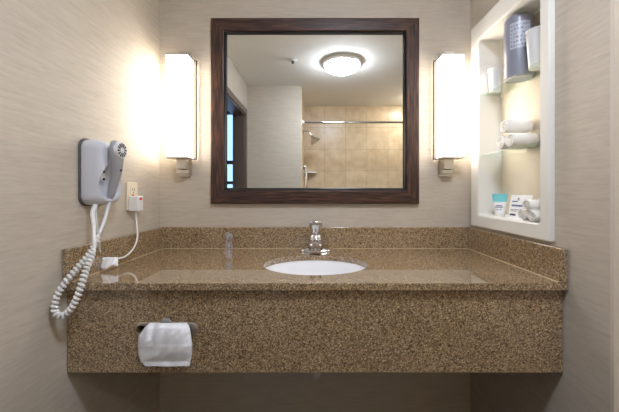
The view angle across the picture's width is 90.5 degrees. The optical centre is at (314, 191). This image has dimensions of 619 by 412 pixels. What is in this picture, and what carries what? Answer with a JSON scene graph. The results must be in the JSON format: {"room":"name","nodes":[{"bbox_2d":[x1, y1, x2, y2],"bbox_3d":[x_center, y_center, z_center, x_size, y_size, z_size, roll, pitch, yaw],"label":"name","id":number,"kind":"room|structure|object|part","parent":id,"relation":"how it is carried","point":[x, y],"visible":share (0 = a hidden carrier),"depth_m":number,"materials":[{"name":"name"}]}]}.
{"room":"hotel bathroom","nodes":[
{"label":"hotel bathroom","id":0,"kind":"room"},
{"bbox_2d":[0,0,159,411],"bbox_3d":[-0.819,-0.030,0.518,0.120,2.320,1.964,0,0,0],"label":"wall","id":1,"kind":"structure","parent":0,"point":[71,71],"depth_m":0.91,"materials":[{"name":"paper"}]},
{"bbox_2d":[78,138,142,268],"bbox_3d":[-0.721,0.044,1.129,0.076,0.442,0.294,0,0,0],"label":"holder","id":2,"kind":"object","parent":1,"relation":"attached to","point":[94,169],"visible":0.84,"depth_m":1.00,"materials":[{"name":"grey plastic"}]},
{"bbox_3d":[-0.755,-0.065,1.048,0.006,0.224,0.131,0,0,0],"label":"plate","id":3,"kind":"part","parent":2,"relation":"part of","materials":[{"name":"grey plastic"}]},
{"bbox_2d":[50,140,126,318],"bbox_3d":[-0.697,0.092,0.962,0.093,0.533,0.208,0,0,3],"label":"hair dryer","id":4,"kind":"object","parent":2,"relation":"hanging from","point":[117,149],"visible":1,"depth_m":0.96,"materials":[{"name":"grey plastic"}]},
{"bbox_3d":[-0.702,0.246,0.918,0.093,0.226,0.122,0,0,0],"label":"coiled cord","id":5,"kind":"part","parent":4,"relation":"part of","materials":[{"name":"white plastic"}]},
{"bbox_2d":[114,142,126,158],"bbox_3d":[-0.655,-0.140,1.033,0.014,0.057,0.057,0,0,0],"label":"vent","id":6,"kind":"object","parent":4,"relation":"attached to","point":[120,150],"depth_m":1.02,"materials":[{"name":"black plastic"}]},
{"bbox_3d":[-0.712,-0.056,1.024,0.012,0.042,0.018,0,0,0],"label":"control panel","id":7,"kind":"part","parent":2,"relation":"part of","materials":[{"name":"white plastic"}]},
{"bbox_3d":[-0.724,0.143,1.138,0.033,0.205,0.243,0,0,2],"label":"power cord","id":8,"kind":"part","parent":2,"relation":"part of","materials":[{"name":"white plastic"}]},
{"bbox_2d":[126,182,137,209],"bbox_3d":[-0.754,0.017,1.268,0.008,0.114,0.072,0,0,0],"label":"wall outlet","id":9,"kind":"object","parent":1,"relation":"attached to","point":[131,187],"visible":0.72,"depth_m":1.25,"materials":[{"name":"beige plastic"}]},
{"bbox_2d":[130,186,134,193],"bbox_3d":[-0.752,-0.009,1.268,0.004,0.034,0.032,0,0,0],"label":"receptacle","id":10,"kind":"object","parent":9,"relation":"attached to","point":[132,188],"depth_m":1.26,"materials":[{"name":"beige plastic"}]},
{"bbox_2d":[160,0,469,411],"bbox_3d":[0.010,-0.030,1.550,1.778,2.320,0.100,0,0,0],"label":"wall","id":11,"kind":"structure","parent":0,"point":[185,25],"depth_m":1.50,"materials":[{"name":"paint"}]},
{"bbox_2d":[165,51,196,176],"bbox_3d":[-0.630,-0.376,1.449,0.120,0.601,0.098,0,0,0],"label":"wall sconce","id":12,"kind":"object","parent":11,"relation":"attached to","point":[181,69],"visible":1,"depth_m":1.40,"materials":[{"name":"white glass"}]},
{"bbox_3d":[-0.633,-0.394,1.439,0.100,0.464,0.074,0,0,0],"label":"lamp shade","id":13,"kind":"part","parent":12,"relation":"part of","materials":[{"name":"white glass"}]},
{"bbox_3d":[-0.630,-0.376,1.492,0.060,0.601,0.012,0,0,0],"label":"plate","id":14,"kind":"part","parent":12,"relation":"part of","materials":[{"name":"silver metal"}]},
{"bbox_3d":[-0.576,-0.394,1.478,0.012,0.478,0.016,0,0,0],"label":"rail","id":15,"kind":"part","parent":12,"relation":"part of","materials":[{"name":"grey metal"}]},
{"bbox_2d":[62,227,567,372],"bbox_3d":[0.000,0.360,1.208,1.514,0.381,0.581,0,0,0],"label":"countertop","id":16,"kind":"structure","parent":11,"relation":"attached to","point":[424,299],"depth_m":0.94,"materials":[{"name":"stone"}]},
{"bbox_2d":[135,318,197,335],"bbox_3d":[-0.460,0.417,0.997,0.210,0.095,0.126,0,0,0],"label":"dispenser","id":17,"kind":"object","parent":16,"relation":"attached to","point":[193,326],"visible":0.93,"depth_m":0.93,"materials":[{"name":"silver metal"}]},
{"bbox_2d":[138,323,191,366],"bbox_3d":[-0.451,0.462,0.917,0.167,0.134,0.029,0,0,0],"label":"tissue","id":18,"kind":"object","parent":17,"relation":"hanging from","point":[159,344],"visible":1,"depth_m":0.91,"materials":[{"name":"white paper"}]},
{"bbox_2d":[266,260,364,274],"bbox_3d":[0.002,0.372,1.165,0.447,0.156,0.360,0,0,0],"label":"sink","id":19,"kind":"object","parent":16,"relation":"in","point":[305,267],"visible":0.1,"depth_m":1.30,"materials":[{"name":"white ceramic"}]},
{"bbox_2d":[311,373,319,378],"bbox_3d":[0.002,0.589,1.319,0.068,0.275,0.362,0,0,0],"label":"drain pipe","id":20,"kind":"object","parent":19,"relation":"attached to","point":[313,375],"visible":0.05,"depth_m":1.16,"materials":[{"name":"white plastic"}]},
{"bbox_2d":[300,220,331,251],"bbox_3d":[0.003,0.201,1.371,0.146,0.144,0.165,0,0,0],"label":"faucet","id":21,"kind":"object","parent":16,"relation":"on","point":[315,243],"visible":1,"depth_m":1.39,"materials":[{"name":"silver metal"}]},
{"bbox_3d":[0.003,0.233,1.351,0.066,0.049,0.126,0,0,0],"label":"spout","id":22,"kind":"part","parent":21,"relation":"part of","materials":[{"name":"silver metal"}]},
{"bbox_3d":[0.003,0.161,1.410,0.059,0.066,0.044,0,0,0],"label":"lever handle","id":23,"kind":"part","parent":21,"relation":"part of","materials":[{"name":"silver metal"}]},
{"bbox_3d":[0.003,0.262,1.414,0.146,0.022,0.054,0,0,0],"label":"plate","id":24,"kind":"part","parent":21,"relation":"part of","materials":[{"name":"silver metal"}]},
{"bbox_2d":[211,18,418,203],"bbox_3d":[0.000,-0.391,1.486,1.004,0.895,0.027,0,0,0],"label":"wall mirror","id":25,"kind":"object","parent":11,"relation":"attached to","point":[304,110],"visible":1,"depth_m":1.49,"materials":[{"name":"brown wood"}]},
{"bbox_2d":[162,227,467,248],"bbox_3d":[0.000,0.222,1.488,1.514,0.103,0.019,0,0,0],"label":"backsplash","id":26,"kind":"structure","parent":11,"relation":"attached to","point":[172,237],"depth_m":1.48,"materials":[{"name":"stone"}]},
{"bbox_2d":[433,51,464,176],"bbox_3d":[0.630,-0.376,1.449,0.120,0.601,0.098,0,0,0],"label":"wall sconce","id":27,"kind":"object","parent":11,"relation":"attached to","point":[448,69],"visible":1,"depth_m":1.40,"materials":[{"name":"white glass"}]},
{"bbox_3d":[0.576,-0.394,1.478,0.012,0.478,0.016,0,0,0],"label":"rail","id":28,"kind":"part","parent":27,"relation":"part of","materials":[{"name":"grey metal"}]},
{"bbox_3d":[0.630,-0.376,1.492,0.060,0.601,0.012,0,0,0],"label":"plate","id":29,"kind":"part","parent":27,"relation":"part of","materials":[{"name":"silver metal"}]},
{"bbox_3d":[0.633,-0.394,1.439,0.100,0.464,0.074,0,0,0],"label":"lamp shade","id":30,"kind":"part","parent":27,"relation":"part of","materials":[{"name":"white glass"}]},
{"bbox_2d":[470,0,609,411],"bbox_3d":[0.829,-0.030,1.139,0.140,2.320,0.721,0,0,0],"label":"wall","id":31,"kind":"structure","parent":0,"point":[582,27],"depth_m":0.88,"materials":[{"name":"paint"}]},
{"bbox_2d":[471,0,554,241],"bbox_3d":[0.797,-0.307,1.216,0.110,0.930,0.491,0,0,0],"label":"wall niche","id":32,"kind":"object","parent":31,"relation":"attached to","point":[529,170],"visible":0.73,"depth_m":1.28,"materials":[{"name":"white paint"}]},
{"bbox_2d":[487,66,503,93],"bbox_3d":[0.793,-0.490,1.350,0.062,0.100,0.062,0,0,0],"label":"cup","id":33,"kind":"object","parent":32,"relation":"on","point":[495,74],"visible":1,"depth_m":1.33,"materials":[{"name":"white"}]},
{"bbox_2d":[492,194,507,216],"bbox_3d":[0.788,0.056,1.310,0.044,0.096,0.039,0,0,0],"label":"tube","id":34,"kind":"object","parent":32,"relation":"on","point":[499,200],"visible":0.98,"depth_m":1.30,"materials":[{"name":"white plastic"}]},
{"bbox_2d":[496,136,525,149],"bbox_3d":[0.791,-0.198,1.232,0.098,0.056,0.052,0,0,0],"label":"rolled towel","id":35,"kind":"object","parent":32,"relation":"on","point":[500,142],"visible":0.47,"depth_m":1.22,"materials":[{"name":"white fabric"}]},
{"bbox_2d":[504,12,533,82],"bbox_3d":[0.796,-0.558,1.199,0.099,0.237,0.100,0,0,0],"label":"paper roll","id":36,"kind":"object","parent":32,"relation":"on","point":[516,70],"visible":0.84,"depth_m":1.17,"materials":[{"name":"grey"}]},
{"bbox_2d":[508,195,532,218],"bbox_3d":[0.807,0.058,1.210,0.016,0.092,0.124,0,0,0],"label":"printed card","id":37,"kind":"object","parent":32,"relation":"in","point":[516,201],"visible":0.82,"depth_m":1.23,"materials":[{"name":"white paper"}]},
{"bbox_3d":[0.849,-0.293,1.207,0.003,0.782,0.368,0,0,0],"label":"panel","id":38,"kind":"part","parent":32,"relation":"part of","materials":[{"name":"beige paint"}]},
{"bbox_2d":[505,133,539,146],"bbox_3d":[0.791,-0.198,1.173,0.098,0.051,0.055,0,0,0],"label":"rolled towel","id":39,"kind":"object","parent":32,"relation":"on","point":[513,139],"visible":1,"depth_m":1.15,"materials":[{"name":"white fabric"}]},
{"bbox_2d":[500,120,532,132],"bbox_3d":[0.787,-0.257,1.201,0.098,0.049,0.055,0,0,0],"label":"rolled towel","id":40,"kind":"object","parent":39,"relation":"on","point":[506,126],"visible":1,"depth_m":1.18,"materials":[{"name":"white fabric"}]},
{"bbox_2d":[517,209,528,219],"bbox_3d":[0.786,0.083,1.107,0.085,0.039,0.046,0,0,0],"label":"rolled washcloth","id":41,"kind":"object","parent":32,"relation":"in","point":[522,213],"visible":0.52,"depth_m":1.10,"materials":[{"name":"white fabric"}]},
{"bbox_2d":[525,25,539,70],"bbox_3d":[0.790,-0.507,1.092,0.071,0.135,0.071,0,0,0],"label":"cup","id":42,"kind":"object","parent":32,"relation":"on","point":[532,34],"visible":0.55,"depth_m":1.08,"materials":[{"name":"white"}]},
{"bbox_2d":[527,210,539,220],"bbox_3d":[0.786,0.081,1.056,0.085,0.039,0.046,0,0,0],"label":"rolled washcloth","id":43,"kind":"object","parent":32,"relation":"in","point":[533,215],"visible":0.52,"depth_m":1.05,"materials":[{"name":"white fabric"}]},
{"bbox_2d":[522,200,539,210],"bbox_3d":[0.784,0.046,1.080,0.085,0.039,0.046,0,0,0],"label":"rolled washcloth","id":44,"kind":"object","parent":43,"relation":"on","point":[526,204],"visible":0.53,"depth_m":1.06,"materials":[{"name":"white fabric"}]},
{"bbox_2d":[610,0,618,411],"bbox_3d":[0.768,-0.080,0.783,0.022,2.220,0.010,0,0,0],"label":"trim","id":45,"kind":"structure","parent":31,"relation":"attached to","point":[614,4],"depth_m":0.78,"materials":[{"name":"beige"}]}
]}

